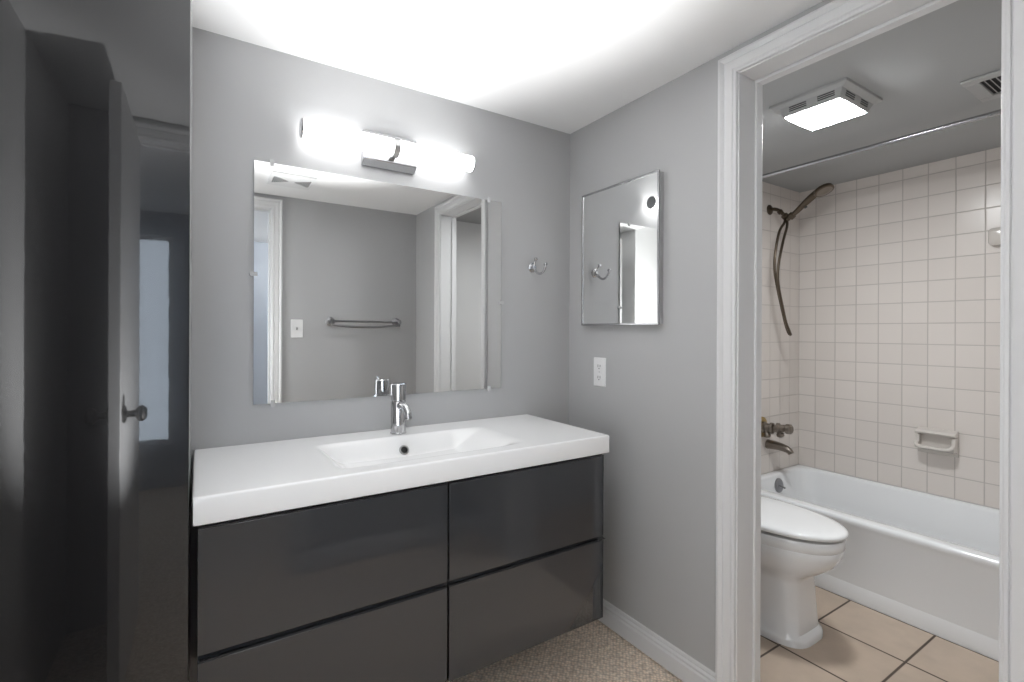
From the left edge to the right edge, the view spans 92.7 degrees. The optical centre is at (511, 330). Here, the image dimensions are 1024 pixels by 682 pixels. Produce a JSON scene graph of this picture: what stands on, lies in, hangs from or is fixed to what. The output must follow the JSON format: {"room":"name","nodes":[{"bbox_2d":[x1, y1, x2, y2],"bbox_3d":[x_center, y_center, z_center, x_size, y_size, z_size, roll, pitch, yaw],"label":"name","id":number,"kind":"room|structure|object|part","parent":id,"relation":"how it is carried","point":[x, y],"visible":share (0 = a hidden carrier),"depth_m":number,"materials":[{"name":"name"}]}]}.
{"room":"bathroom","nodes":[
{"label":"bathroom","id":0,"kind":"room"},
{"bbox_2d":[190,27,569,681],"bbox_3d":[-0.579,0.158,1.794,2.065,2.159,0.100,0,0,-33],"label":"wall","id":1,"kind":"structure","parent":0,"point":[250,101],"depth_m":1.71,"materials":[{"name":"grey paint"}]},
{"bbox_2d":[249,159,503,406],"bbox_3d":[-0.438,-0.154,1.818,0.955,0.810,0.009,0,0,-33],"label":"wall mirror","id":2,"kind":"object","parent":1,"relation":"attached to","point":[362,287],"visible":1,"depth_m":1.77,"materials":[{"name":"silver glass"}]},
{"bbox_2d":[299,118,475,174],"bbox_3d":[-0.430,-0.655,1.775,0.635,0.122,0.089,0,0,-33],"label":"vanity light","id":3,"kind":"object","parent":1,"relation":"attached to","point":[378,150],"visible":1,"depth_m":1.75,"materials":[{"name":"white glass"}]},
{"bbox_3d":[-0.450,-0.656,1.795,0.199,0.122,0.034,0,0,-33],"label":"bracket plate","id":4,"kind":"part","parent":3,"relation":"part of","materials":[{"name":"silver metal"}]},
{"bbox_2d":[197,454,604,681],"bbox_3d":[-0.315,0.715,1.601,1.204,0.576,0.510,0,0,-33],"label":"vanity cabinet","id":5,"kind":"object","parent":1,"relation":"attached to","point":[452,580],"visible":0.87,"depth_m":1.32,"materials":[{"name":"black laminate"}]},
{"bbox_3d":[-0.439,0.862,1.230,0.596,0.270,0.018,0,0,-33],"label":"drawer","id":6,"kind":"part","parent":5,"relation":"part of","materials":[{"name":"black laminate"}]},
{"bbox_3d":[-0.439,0.723,1.232,0.594,0.007,0.018,0,0,-33],"label":"finger rail","id":7,"kind":"part","parent":5,"relation":"part of","materials":[{"name":"black laminate"}]},
{"bbox_3d":[-0.438,0.572,1.230,0.596,0.276,0.018,0,0,-33],"label":"drawer","id":8,"kind":"part","parent":5,"relation":"part of","materials":[{"name":"black laminate"}]},
{"bbox_3d":[-0.438,0.430,1.232,0.594,0.007,0.018,0,0,-33],"label":"finger rail","id":9,"kind":"part","parent":5,"relation":"part of","materials":[{"name":"black laminate"}]},
{"bbox_2d":[192,414,608,525],"bbox_3d":[-0.311,0.394,1.601,1.230,0.062,0.513,0,0,-33],"label":"washbasin","id":10,"kind":"object","parent":5,"relation":"in","point":[246,480],"visible":1,"depth_m":1.42,"materials":[{"name":"white ceramic"}]},
{"bbox_2d":[390,383,411,434],"bbox_3d":[-0.381,0.270,1.698,0.056,0.184,0.141,0,0,-33],"label":"faucet","id":11,"kind":"object","parent":10,"relation":"on","point":[401,412],"visible":1,"depth_m":1.71,"materials":[{"name":"silver metal"}]},
{"bbox_3d":[-0.403,0.215,1.734,0.052,0.060,0.052,0,0,-33],"label":"handle","id":12,"kind":"part","parent":11,"relation":"part of","materials":[{"name":"silver metal"}]},
{"bbox_3d":[-0.371,0.271,1.684,0.028,0.052,0.102,0,0,-33],"label":"spout","id":13,"kind":"part","parent":11,"relation":"part of","materials":[{"name":"silver metal"}]},
{"bbox_3d":[0.065,0.864,1.553,0.590,0.270,0.018,0,0,-33],"label":"drawer","id":14,"kind":"part","parent":5,"relation":"part of","materials":[{"name":"black laminate"}]},
{"bbox_3d":[0.066,0.574,1.553,0.590,0.276,0.018,0,0,-33],"label":"drawer","id":15,"kind":"part","parent":5,"relation":"part of","materials":[{"name":"black laminate"}]},
{"bbox_3d":[0.068,0.432,1.557,0.594,0.007,0.018,0,0,-33],"label":"finger rail","id":16,"kind":"part","parent":5,"relation":"part of","materials":[{"name":"black laminate"}]},
{"bbox_3d":[0.070,0.725,1.559,0.602,0.007,0.018,0,0,-33],"label":"finger rail","id":17,"kind":"part","parent":5,"relation":"part of","materials":[{"name":"black laminate"}]},
{"bbox_2d":[528,257,547,274],"bbox_3d":[0.118,-0.282,2.116,0.042,0.080,0.108,0,0,-33],"label":"robe hook","id":18,"kind":"object","parent":1,"relation":"attached to","point":[532,267],"visible":1,"depth_m":2.14,"materials":[{"name":"silver metal"}]},
{"bbox_3d":[0.120,-0.266,2.112,0.017,0.050,0.099,0,0,-33],"label":"hook arm","id":19,"kind":"part","parent":18,"relation":"part of","materials":[{"name":"silver metal"}]},
{"bbox_2d":[447,620,682,681],"bbox_3d":[0.367,1.282,-0.062,2.460,0.080,4.092,0,0,-33],"label":"floor","id":20,"kind":"structure","parent":0,"point":[590,652],"depth_m":1.83,"materials":[{"name":"brown carpet"}]},
{"bbox_2d":[0,0,192,681],"bbox_3d":[-1.012,0.180,1.145,0.432,2.112,0.520,0,0,-33],"label":"tall cabinet","id":21,"kind":"object","parent":20,"relation":"on","point":[96,96],"visible":1,"depth_m":0.96,"materials":[{"name":"grey wood"}]},
{"bbox_2d":[192,0,1001,192],"bbox_3d":[0.779,-0.955,1.456,3.977,0.080,2.155,0,0,-33],"label":"ceiling","id":22,"kind":"structure","parent":0,"point":[564,66],"depth_m":1.63,"materials":[{"name":"white paint"}]},
{"bbox_2d":[769,77,881,130],"bbox_3d":[1.252,-0.881,1.957,0.305,0.064,0.285,0,0,-33],"label":"ceiling light","id":23,"kind":"object","parent":22,"relation":"attached to","point":[842,99],"visible":1,"depth_m":1.88,"materials":[{"name":"grey plastic"}]},
{"bbox_2d":[786,99,864,129],"bbox_3d":[1.241,-0.852,1.937,0.216,0.006,0.196,0,0,-33],"label":"diffuser","id":24,"kind":"object","parent":23,"relation":"attached to","point":[821,113],"depth_m":1.91,"materials":[{"name":"white plastic"}]},
{"bbox_2d":[960,69,1000,101],"bbox_3d":[1.824,-0.906,1.742,0.259,0.010,0.277,0,0,-33],"label":"ceiling vent","id":25,"kind":"object","parent":22,"relation":"in","point":[975,86],"visible":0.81,"depth_m":1.80,"materials":[{"name":"grey plastic"}]},
{"bbox_2d":[569,0,833,671],"bbox_3d":[0.867,0.164,1.449,0.115,2.159,2.042,0,0,-33],"label":"wall","id":26,"kind":"structure","parent":0,"point":[656,407],"depth_m":1.81,"materials":[{"name":"grey paint"}]},
{"bbox_2d":[594,357,605,386],"bbox_3d":[0.376,0.176,2.098,0.008,0.124,0.074,0,0,-33],"label":"outlet","id":27,"kind":"object","parent":26,"relation":"attached to","point":[599,363],"visible":1,"depth_m":2.09,"materials":[{"name":"white plastic"}]},
{"bbox_2d":[596,374,601,380],"bbox_3d":[0.374,0.200,2.096,0.003,0.029,0.032,0,0,-33],"label":"socket","id":28,"kind":"object","parent":27,"relation":"attached to","point":[598,376],"depth_m":2.10,"materials":[{"name":"white plastic"}]},
{"bbox_2d":[596,363,601,369],"bbox_3d":[0.374,0.152,2.096,0.003,0.029,0.032,0,0,-33],"label":"socket","id":29,"kind":"object","parent":27,"relation":"attached to","point":[598,365],"depth_m":2.10,"materials":[{"name":"white plastic"}]},
{"bbox_2d":[581,169,663,324],"bbox_3d":[0.436,-0.310,1.986,0.032,0.572,0.429,0,0,-33],"label":"medicine cabinet","id":30,"kind":"object","parent":26,"relation":"attached to","point":[622,277],"visible":1,"depth_m":1.95,"materials":[{"name":"silver metal"}]},
{"bbox_2d":[598,599,714,681],"bbox_3d":[0.467,1.186,1.944,0.015,0.094,0.782,0,0,-33],"label":"baseboard","id":31,"kind":"structure","parent":26,"relation":"attached to","point":[680,664],"depth_m":1.82,"materials":[{"name":"white paint"}]},
{"bbox_2d":[715,0,1023,681],"bbox_3d":[0.929,0.177,1.333,0.138,2.134,0.740,0,0,-33],"label":"door frame","id":32,"kind":"structure","parent":26,"relation":"attached to","point":[836,12],"depth_m":1.56,"materials":[{"name":"white paint"}]},
{"bbox_2d":[761,181,799,474],"bbox_3d":[1.514,0.167,3.034,0.827,2.159,0.100,0,0,-33],"label":"tiled wall","id":33,"kind":"structure","parent":0,"point":[780,351],"depth_m":3.09,"materials":[{"name":"beige tile"}]},
{"bbox_2d":[761,417,793,437],"bbox_3d":[1.568,0.585,2.907,0.124,0.124,0.171,0,0,-33],"label":"shower valve","id":34,"kind":"object","parent":33,"relation":"attached to","point":[767,429],"visible":0.94,"depth_m":2.91,"materials":[{"name":"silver metal"}]},
{"bbox_3d":[1.541,0.621,2.950,0.040,0.049,0.043,0,0,-33],"label":"knob","id":35,"kind":"part","parent":34,"relation":"part of","materials":[{"name":"grey metal"}]},
{"bbox_3d":[1.554,0.585,2.943,0.072,0.072,0.085,0,0,-43],"label":"valve stem","id":36,"kind":"part","parent":34,"relation":"part of","materials":[{"name":"grey metal"}]},
{"bbox_3d":[1.607,0.578,2.885,0.062,0.064,0.090,0,0,-38],"label":"handle","id":37,"kind":"part","parent":34,"relation":"part of","materials":[{"name":"grey metal"}]},
{"bbox_2d":[765,439,793,454],"bbox_3d":[1.622,0.704,2.952,0.060,0.071,0.155,0,0,-33],"label":"tub spout","id":38,"kind":"object","parent":33,"relation":"attached to","point":[769,444],"visible":1,"depth_m":2.94,"materials":[{"name":"grey metal"}]},
{"bbox_2d":[767,183,834,335],"bbox_3d":[1.656,-0.399,2.849,0.181,0.856,0.361,0,0,-33],"label":"shower","id":39,"kind":"object","parent":33,"relation":"attached to","point":[822,190],"visible":1,"depth_m":2.87,"materials":[{"name":"silver metal"}]},
{"bbox_3d":[1.621,-0.724,2.978,0.032,0.071,0.095,0,0,-33],"label":"shower arm","id":40,"kind":"part","parent":39,"relation":"part of","materials":[{"name":"silver metal"}]},
{"bbox_2d":[762,109,1000,178],"bbox_3d":[1.694,-0.846,2.180,0.052,0.052,1.524,0,0,-33],"label":"shower rod","id":41,"kind":"object","parent":33,"relation":"attached to","point":[996,112],"visible":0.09,"depth_m":2.17,"materials":[{"name":"silver metal"}]},
{"bbox_2d":[760,585,998,681],"bbox_3d":[1.660,1.287,1.975,1.917,0.080,2.045,0,0,-33],"label":"floor","id":42,"kind":"structure","parent":0,"point":[859,643],"depth_m":1.88,"materials":[{"name":"beige tile"}]},
{"bbox_2d":[760,496,848,648],"bbox_3d":[1.053,0.870,2.196,0.430,0.750,0.800,0,0,-33],"label":"toilet","id":43,"kind":"object","parent":42,"relation":"on","point":[799,544],"visible":0.38,"depth_m":1.94,"materials":[{"name":"white ceramic"}]},
{"bbox_3d":[1.119,0.785,2.094,0.376,0.026,0.557,0,0,-33],"label":"lid","id":44,"kind":"part","parent":43,"relation":"part of","materials":[{"name":"white"}]},
{"bbox_2d":[761,464,998,660],"bbox_3d":[1.969,1.061,2.362,0.778,0.375,1.522,0,0,-33],"label":"bathtub","id":45,"kind":"object","parent":42,"relation":"on","point":[928,562],"visible":0.6,"depth_m":2.21,"materials":[{"name":"white ceramic"}]},
{"bbox_3d":[1.624,0.939,2.971,0.086,0.086,0.021,0,0,-33],"label":"overflow plate","id":46,"kind":"part","parent":45,"relation":"part of","materials":[{"name":"silver metal"}]},
{"bbox_2d":[799,147,1000,508],"bbox_3d":[2.430,0.171,2.466,0.100,2.159,2.045,0,0,-33],"label":"tiled wall","id":47,"kind":"structure","parent":0,"point":[899,271],"depth_m":2.73,"materials":[{"name":"beige tile"}]},
{"bbox_2d":[914,426,958,457],"bbox_3d":[2.238,0.590,2.584,0.090,0.136,0.170,0,0,-33],"label":"soap dish","id":48,"kind":"object","parent":47,"relation":"attached to","point":[929,440],"visible":1,"depth_m":2.58,"materials":[{"name":"white ceramic"}]},
{"bbox_3d":[2.243,0.598,2.588,0.055,0.083,0.166,0,0,-33],"label":"dish","id":49,"kind":"part","parent":48,"relation":"part of","materials":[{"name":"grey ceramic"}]},
{"bbox_2d":[988,227,1000,245],"bbox_3d":[2.390,-0.465,2.397,0.046,0.086,0.075,0,0,-33],"label":"post","id":50,"kind":"object","parent":47,"relation":"attached to","point":[994,234],"visible":0.48,"depth_m":2.39,"materials":[{"name":"grey ceramic"}]}
]}

